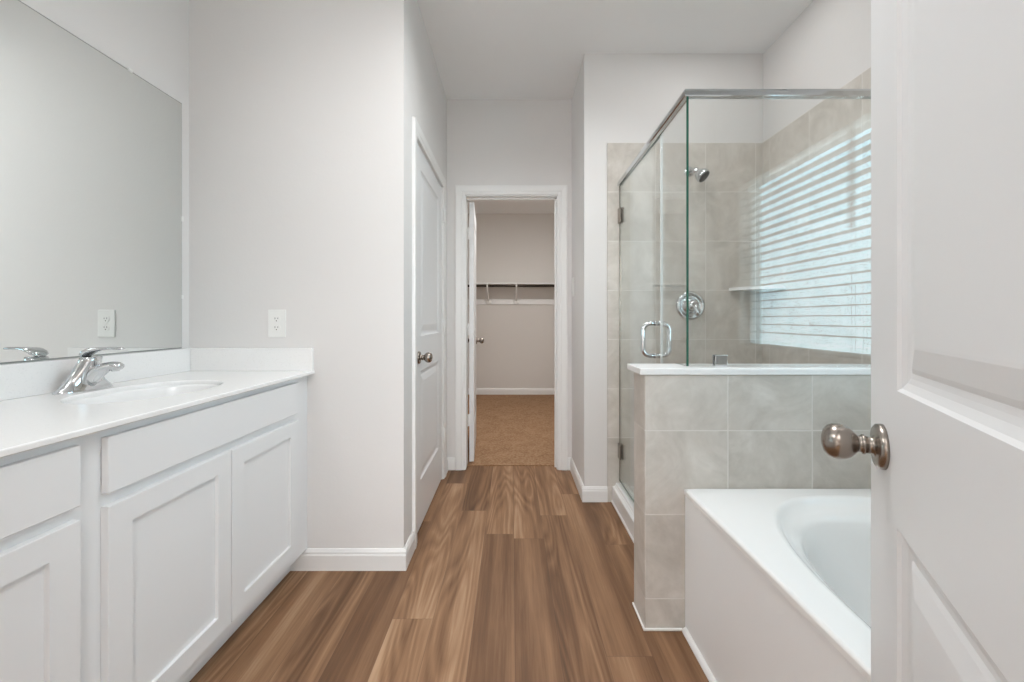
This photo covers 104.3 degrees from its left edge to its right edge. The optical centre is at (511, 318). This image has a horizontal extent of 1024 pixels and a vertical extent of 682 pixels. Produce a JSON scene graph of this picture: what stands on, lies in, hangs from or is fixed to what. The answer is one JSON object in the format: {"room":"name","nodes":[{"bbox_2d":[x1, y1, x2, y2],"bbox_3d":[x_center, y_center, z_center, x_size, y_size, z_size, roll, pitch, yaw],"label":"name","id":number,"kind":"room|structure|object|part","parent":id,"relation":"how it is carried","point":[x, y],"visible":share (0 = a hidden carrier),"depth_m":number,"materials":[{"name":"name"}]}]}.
{"room":"bathroom","nodes":[
{"label":"bathroom","id":0,"kind":"room"},
{"bbox_2d":[0,0,188,364],"bbox_3d":[-1.523,-0.253,0.820,0.120,2.745,1.923,0,0,1],"label":"wall","id":1,"kind":"structure","parent":0,"point":[150,38],"depth_m":1.59,"materials":[{"name":"white paint"}]},
{"bbox_2d":[0,0,183,363],"bbox_3d":[-1.454,-0.407,1.010,0.009,1.074,1.461,0,0,1],"label":"wall mirror","id":2,"kind":"object","parent":1,"relation":"attached to","point":[91,218],"visible":1,"depth_m":1.33,"materials":[{"name":"silver mirror"}]},
{"bbox_2d":[0,348,189,400],"bbox_3d":[-1.448,0.181,1.027,0.020,0.101,1.505,0,0,1],"label":"backsplash","id":3,"kind":"structure","parent":1,"relation":"attached to","point":[26,379],"depth_m":1.28,"materials":[{"name":"stone"}]},
{"bbox_2d":[189,0,409,547],"bbox_3d":[-1.024,-0.253,1.837,1.080,2.745,0.115,0,0,0],"label":"wall","id":4,"kind":"structure","parent":0,"point":[299,110],"depth_m":1.78,"materials":[{"name":"white paint"}]},
{"bbox_2d":[268,310,285,336],"bbox_3d":[-1.049,0.022,1.776,0.080,0.123,0.008,0,0,0],"label":"wall outlet","id":5,"kind":"object","parent":4,"relation":"attached to","point":[276,318],"visible":1,"depth_m":1.77,"materials":[{"name":"white plastic"}]},
{"bbox_2d":[273,325,279,330],"bbox_3d":[-1.049,0.042,1.773,0.034,0.025,0.002,0,0,0],"label":"receptacle","id":6,"kind":"object","parent":5,"relation":"attached to","point":[275,327],"depth_m":1.77,"materials":[{"name":"white plastic"}]},
{"bbox_2d":[273,316,279,321],"bbox_3d":[-1.049,0.003,1.773,0.034,0.025,0.002,0,0,0],"label":"receptacle","id":7,"kind":"object","parent":5,"relation":"attached to","point":[275,318],"depth_m":1.77,"materials":[{"name":"white plastic"}]},
{"bbox_2d":[290,548,406,570],"bbox_3d":[-0.728,1.074,1.773,0.515,0.092,0.014,0,0,0],"label":"baseboard","id":8,"kind":"structure","parent":4,"relation":"attached to","point":[311,559],"depth_m":1.77,"materials":[{"name":"white paint"}]},
{"bbox_2d":[410,0,446,533],"bbox_3d":[-0.541,-0.253,2.422,0.115,2.745,1.055,0,0,0],"label":"wall","id":9,"kind":"structure","parent":0,"point":[428,101],"depth_m":2.20,"materials":[{"name":"white paint"}]},
{"bbox_2d":[404,458,447,567],"bbox_3d":[-0.477,1.074,2.365,0.014,0.092,1.170,0,0,0],"label":"baseboard","id":10,"kind":"structure","parent":9,"relation":"attached to","point":[410,545],"depth_m":1.86,"materials":[{"name":"white paint"}]},
{"bbox_2d":[412,116,445,548],"bbox_3d":[-0.533,0.070,2.385,0.132,2.100,0.914,0,0,0],"label":"door frame","id":11,"kind":"structure","parent":9,"relation":"attached to","point":[418,136],"depth_m":1.95,"materials":[{"name":"white paint"}]},
{"bbox_2d":[417,142,445,532],"bbox_3d":[-0.469,0.099,2.391,0.108,2.018,0.774,0,0,0],"label":"door","id":12,"kind":"structure","parent":9,"relation":"in","point":[431,215],"depth_m":2.35,"materials":[{"name":"white paint"}]},
{"bbox_3d":[-0.447,0.203,2.074,0.064,0.055,0.055,0,0,0],"label":"knob","id":13,"kind":"part","parent":12,"relation":"part of","materials":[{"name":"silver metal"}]},
{"bbox_2d":[190,395,708,681],"bbox_3d":[0.050,1.142,2.905,3.300,0.056,6.090,0,0,0],"label":"floor","id":14,"kind":"structure","parent":0,"point":[510,576],"depth_m":1.57,"materials":[{"name":"brown wood"}]},
{"bbox_2d":[0,435,86,681],"bbox_3d":[-1.194,0.684,0.587,0.557,0.872,0.573,0,0,0],"label":"base cabinet","id":15,"kind":"object","parent":14,"relation":"on","point":[43,490],"visible":0.86,"depth_m":0.79,"materials":[{"name":"white paint"}]},
{"bbox_3d":[-0.930,0.334,0.586,0.018,0.129,0.520,0,0,1],"label":"drawer","id":16,"kind":"part","parent":15,"relation":"part of","materials":[{"name":"white paint"}]},
{"bbox_3d":[-0.930,0.706,0.586,0.018,0.558,0.520,0,0,1],"label":"door","id":17,"kind":"part","parent":15,"relation":"part of","materials":[{"name":"white paint"}]},
{"bbox_2d":[87,376,306,681],"bbox_3d":[-1.180,0.684,1.326,0.562,0.872,0.906,0,0,0],"label":"base cabinet","id":18,"kind":"object","parent":14,"relation":"on","point":[196,514],"visible":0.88,"depth_m":1.13,"materials":[{"name":"white paint"}]},
{"bbox_2d":[0,371,314,457],"bbox_3d":[-1.177,0.300,1.027,0.592,0.136,1.504,0,0,0],"label":"countertop","id":19,"kind":"structure","parent":18,"relation":"on","point":[29,423],"depth_m":1.09,"materials":[{"name":"stone"}]},
{"bbox_2d":[52,347,124,394],"bbox_3d":[-1.354,0.162,1.268,0.160,0.140,0.147,0,0,32],"label":"faucet","id":20,"kind":"object","parent":19,"relation":"on","point":[88,374],"visible":1,"depth_m":1.26,"materials":[{"name":"silver metal"}]},
{"bbox_3d":[-1.316,0.108,1.283,0.128,0.032,0.051,0,0,0],"label":"lever","id":21,"kind":"part","parent":20,"relation":"part of","materials":[{"name":"silver metal"}]},
{"bbox_3d":[-1.325,0.179,1.283,0.136,0.080,0.048,0,0,0],"label":"spout","id":22,"kind":"part","parent":20,"relation":"part of","materials":[{"name":"silver metal"}]},
{"bbox_2d":[66,384,218,403],"bbox_3d":[-1.170,0.308,1.292,0.330,0.120,0.422,0,0,0],"label":"sink basin","id":23,"kind":"object","parent":19,"relation":"in","point":[130,392],"depth_m":1.38,"materials":[{"name":"white ceramic"}]},
{"bbox_2d":[190,348,313,370],"bbox_3d":[-1.153,0.181,1.769,0.539,0.101,0.020,0,0,0],"label":"side splash","id":24,"kind":"object","parent":19,"relation":"on","point":[201,359],"visible":1,"depth_m":1.76,"materials":[{"name":"stone"}]},
{"bbox_3d":[-0.919,0.706,1.095,0.018,0.558,0.386,0,0,1],"label":"door","id":25,"kind":"part","parent":18,"relation":"part of","materials":[{"name":"white paint"}]},
{"bbox_3d":[-0.916,0.334,1.289,0.018,0.129,0.774,0,0,1],"label":"drawer","id":26,"kind":"part","parent":18,"relation":"part of","materials":[{"name":"white paint"}]},
{"bbox_3d":[-0.912,0.706,1.483,0.018,0.558,0.386,0,0,1],"label":"door","id":27,"kind":"part","parent":18,"relation":"part of","materials":[{"name":"white paint"}]},
{"bbox_2d":[611,483,633,542],"bbox_3d":[1.067,1.060,1.996,0.922,0.119,0.865,0,0,0],"label":"shower pan","id":28,"kind":"object","parent":14,"relation":"on","point":[623,504],"visible":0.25,"depth_m":2.22,"materials":[{"name":"white"}]},
{"bbox_2d":[617,89,870,501],"bbox_3d":[1.057,0.070,1.954,0.941,1.856,0.948,0,0,0],"label":"shower enclosure","id":29,"kind":"object","parent":28,"relation":"on","point":[717,360],"visible":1,"depth_m":1.50,"materials":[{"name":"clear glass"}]},
{"bbox_3d":[0.656,0.090,2.087,0.009,1.792,0.673,0,0,0],"label":"glass door","id":30,"kind":"part","parent":29,"relation":"part of","materials":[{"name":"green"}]},
{"bbox_3d":[0.657,-0.833,1.954,0.029,0.051,0.948,0,0,0],"label":"header rail","id":31,"kind":"part","parent":29,"relation":"part of","materials":[{"name":"silver metal"}]},
{"bbox_3d":[0.657,0.096,1.815,0.140,0.173,0.025,0,0,0],"label":"pull handle","id":32,"kind":"part","parent":29,"relation":"part of","materials":[{"name":"silver metal"}]},
{"bbox_3d":[0.656,0.081,1.617,0.009,1.834,0.255,0,0,0],"label":"return pane","id":33,"kind":"part","parent":29,"relation":"part of","materials":[{"name":"clear glass"}]},
{"bbox_3d":[1.085,-0.844,1.494,0.886,0.029,0.029,0,0,0],"label":"header rail","id":34,"kind":"part","parent":29,"relation":"part of","materials":[{"name":"silver metal"}]},
{"bbox_2d":[684,489,870,681],"bbox_3d":[1.073,0.865,0.695,0.910,0.511,1.473,0,0,0],"label":"bathtub","id":35,"kind":"object","parent":14,"relation":"on","point":[778,581],"visible":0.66,"depth_m":1.15,"materials":[{"name":"white plastic"}]},
{"bbox_2d":[447,99,571,456],"bbox_3d":[0.021,-0.253,3.007,2.643,2.745,0.115,0,0,0],"label":"wall","id":36,"kind":"structure","parent":0,"point":[490,141],"depth_m":2.95,"materials":[{"name":"white paint"}]},
{"bbox_2d":[468,202,483,461],"bbox_3d":[-0.333,0.102,3.405,0.182,2.005,0.684,0,0,-4],"label":"door","id":37,"kind":"structure","parent":36,"relation":"in","point":[472,341],"depth_m":3.07,"materials":[{"name":"white paint"}]},
{"bbox_2d":[447,457,570,469],"bbox_3d":[-0.021,1.074,2.943,0.927,0.092,0.014,0,0,0],"label":"baseboard","id":38,"kind":"structure","parent":36,"relation":"attached to","point":[451,460],"depth_m":2.94,"materials":[{"name":"white paint"}]},
{"bbox_2d":[455,185,567,469],"bbox_3d":[-0.004,0.067,3.007,0.832,2.107,0.149,0,0,0],"label":"door frame","id":39,"kind":"structure","parent":36,"relation":"attached to","point":[558,194],"depth_m":2.94,"materials":[{"name":"white paint"}]},
{"bbox_2d":[468,214,553,387],"bbox_3d":[0.000,-0.253,4.508,2.600,2.745,2.885,0,0,0],"label":"wall","id":40,"kind":"structure","parent":0,"point":[517,349],"depth_m":5.84,"materials":[{"name":"white paint"}]},
{"bbox_2d":[468,283,553,304],"bbox_3d":[0.000,-0.350,5.681,2.398,0.294,0.317,0,0,0],"label":"closet shelf","id":41,"kind":"object","parent":40,"relation":"attached to","point":[487,301],"visible":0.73,"depth_m":5.82,"materials":[{"name":"white paint"}]},
{"bbox_3d":[0.000,-0.455,5.555,2.396,0.033,0.033,0,0,0],"label":"hanging rod","id":42,"kind":"part","parent":41,"relation":"part of","materials":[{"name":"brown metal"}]},
{"bbox_2d":[468,388,553,394],"bbox_3d":[0.000,1.070,4.452,2.400,0.092,2.775,0,0,0],"label":"baseboard","id":43,"kind":"structure","parent":40,"relation":"attached to","point":[479,391],"depth_m":5.83,"materials":[{"name":"white paint"}]},
{"bbox_2d":[468,201,553,213],"bbox_3d":[0.000,-1.580,4.510,2.600,0.080,2.880,0,0,0],"label":"ceiling","id":44,"kind":"structure","parent":0,"point":[481,207],"depth_m":5.52,"materials":[{"name":"white paint"}]},
{"bbox_2d":[417,0,812,98],"bbox_3d":[0.050,-1.665,1.465,3.300,0.080,3.210,0,0,0],"label":"ceiling","id":45,"kind":"structure","parent":0,"point":[482,49],"depth_m":2.27,"materials":[{"name":"white paint"}]},
{"bbox_2d":[572,53,762,485],"bbox_3d":[1.052,-0.253,2.695,1.217,2.745,0.510,0,0,0],"label":"wall","id":46,"kind":"structure","parent":0,"point":[617,97],"depth_m":2.44,"materials":[{"name":"white paint"}]},
{"bbox_2d":[570,457,607,501],"bbox_3d":[0.506,1.074,2.688,0.154,0.092,0.524,0,0,0],"label":"baseboard","id":47,"kind":"structure","parent":46,"relation":"attached to","point":[587,493],"depth_m":2.43,"materials":[{"name":"white paint"}]},
{"bbox_2d":[607,143,762,501],"bbox_3d":[1.056,0.024,2.434,0.946,2.193,0.011,0,0,0],"label":"tiled wall","id":48,"kind":"structure","parent":46,"relation":"attached to","point":[726,208],"depth_m":2.43,"materials":[{"name":"beige tile"}]},
{"bbox_2d":[676,291,704,319],"bbox_3d":[1.088,-0.078,2.386,0.176,0.176,0.086,0,0,0],"label":"shower valve","id":49,"kind":"object","parent":48,"relation":"attached to","point":[696,302],"visible":0.88,"depth_m":2.42,"materials":[{"name":"silver metal"}]},
{"bbox_3d":[1.093,-0.053,2.367,0.037,0.084,0.051,0,0,-17],"label":"lever","id":50,"kind":"part","parent":49,"relation":"part of","materials":[{"name":"silver metal"}]},
{"bbox_2d":[684,167,709,182],"bbox_3d":[1.106,-0.863,2.364,0.080,0.126,0.153,0,0,-14],"label":"showerhead","id":51,"kind":"object","parent":48,"relation":"attached to","point":[701,175],"visible":0.98,"depth_m":2.32,"materials":[{"name":"silver metal"}]},
{"bbox_2d":[634,372,870,628],"bbox_3d":[1.009,0.661,1.497,1.062,0.918,0.130,0,0,0],"label":"wall","id":52,"kind":"structure","parent":0,"point":[691,431],"depth_m":1.43,"materials":[{"name":"tile"}]},
{"bbox_2d":[632,602,681,630],"bbox_3d":[0.541,1.115,1.493,0.141,0.009,0.138,0,0,0],"label":"trim","id":53,"kind":"structure","parent":52,"relation":"attached to","point":[639,618],"depth_m":1.43,"materials":[{"name":"white wood"}]},
{"bbox_2d":[682,627,716,681],"bbox_3d":[0.615,1.111,0.703,0.014,0.018,1.441,0,0,0],"label":"trim","id":54,"kind":"structure","parent":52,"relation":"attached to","point":[699,657],"depth_m":1.31,"materials":[{"name":"white paint"}]},
{"bbox_2d":[627,364,870,374],"bbox_3d":[0.999,0.190,1.501,1.083,0.022,0.162,0,0,0],"label":"ledge cap","id":55,"kind":"object","parent":52,"relation":"on","point":[642,369],"visible":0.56,"depth_m":1.42,"materials":[{"name":"stone"}]},
{"bbox_2d":[763,0,870,141],"bbox_3d":[1.610,-0.253,1.150,0.140,2.745,2.580,0,0,0],"label":"wall","id":56,"kind":"structure","parent":0,"point":[828,45],"depth_m":2.02,"materials":[{"name":"white paint"}]},
{"bbox_2d":[763,67,870,363],"bbox_3d":[1.534,0.024,1.936,0.011,2.193,1.008,0,0,0],"label":"tiled wall","id":57,"kind":"structure","parent":56,"relation":"attached to","point":[817,167],"depth_m":1.97,"materials":[{"name":"beige tile"}]},
{"bbox_2d":[729,285,785,290],"bbox_3d":[1.426,-0.177,2.326,0.205,0.018,0.205,0,0,0],"label":"corner shelf","id":58,"kind":"object","parent":57,"relation":"attached to","point":[769,287],"visible":1,"depth_m":2.30,"materials":[{"name":"stone"}]},
{"bbox_3d":[0.058,-0.252,-0.085,3.244,2.745,0.110,0,0,0],"label":"wall","id":59,"kind":"structure","parent":0,"visible":0},
{"bbox_2d":[821,0,1023,681],"bbox_3d":[0.411,0.097,0.316,0.182,2.030,0.753,0,0,30],"label":"door","id":60,"kind":"structure","parent":59,"relation":"in","point":[945,442],"depth_m":0.41,"materials":[{"name":"white paint"}]},
{"bbox_3d":[0.517,0.191,0.614,0.064,0.055,0.055,0,0,30],"label":"knob","id":61,"kind":"part","parent":60,"relation":"part of","materials":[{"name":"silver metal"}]}
]}

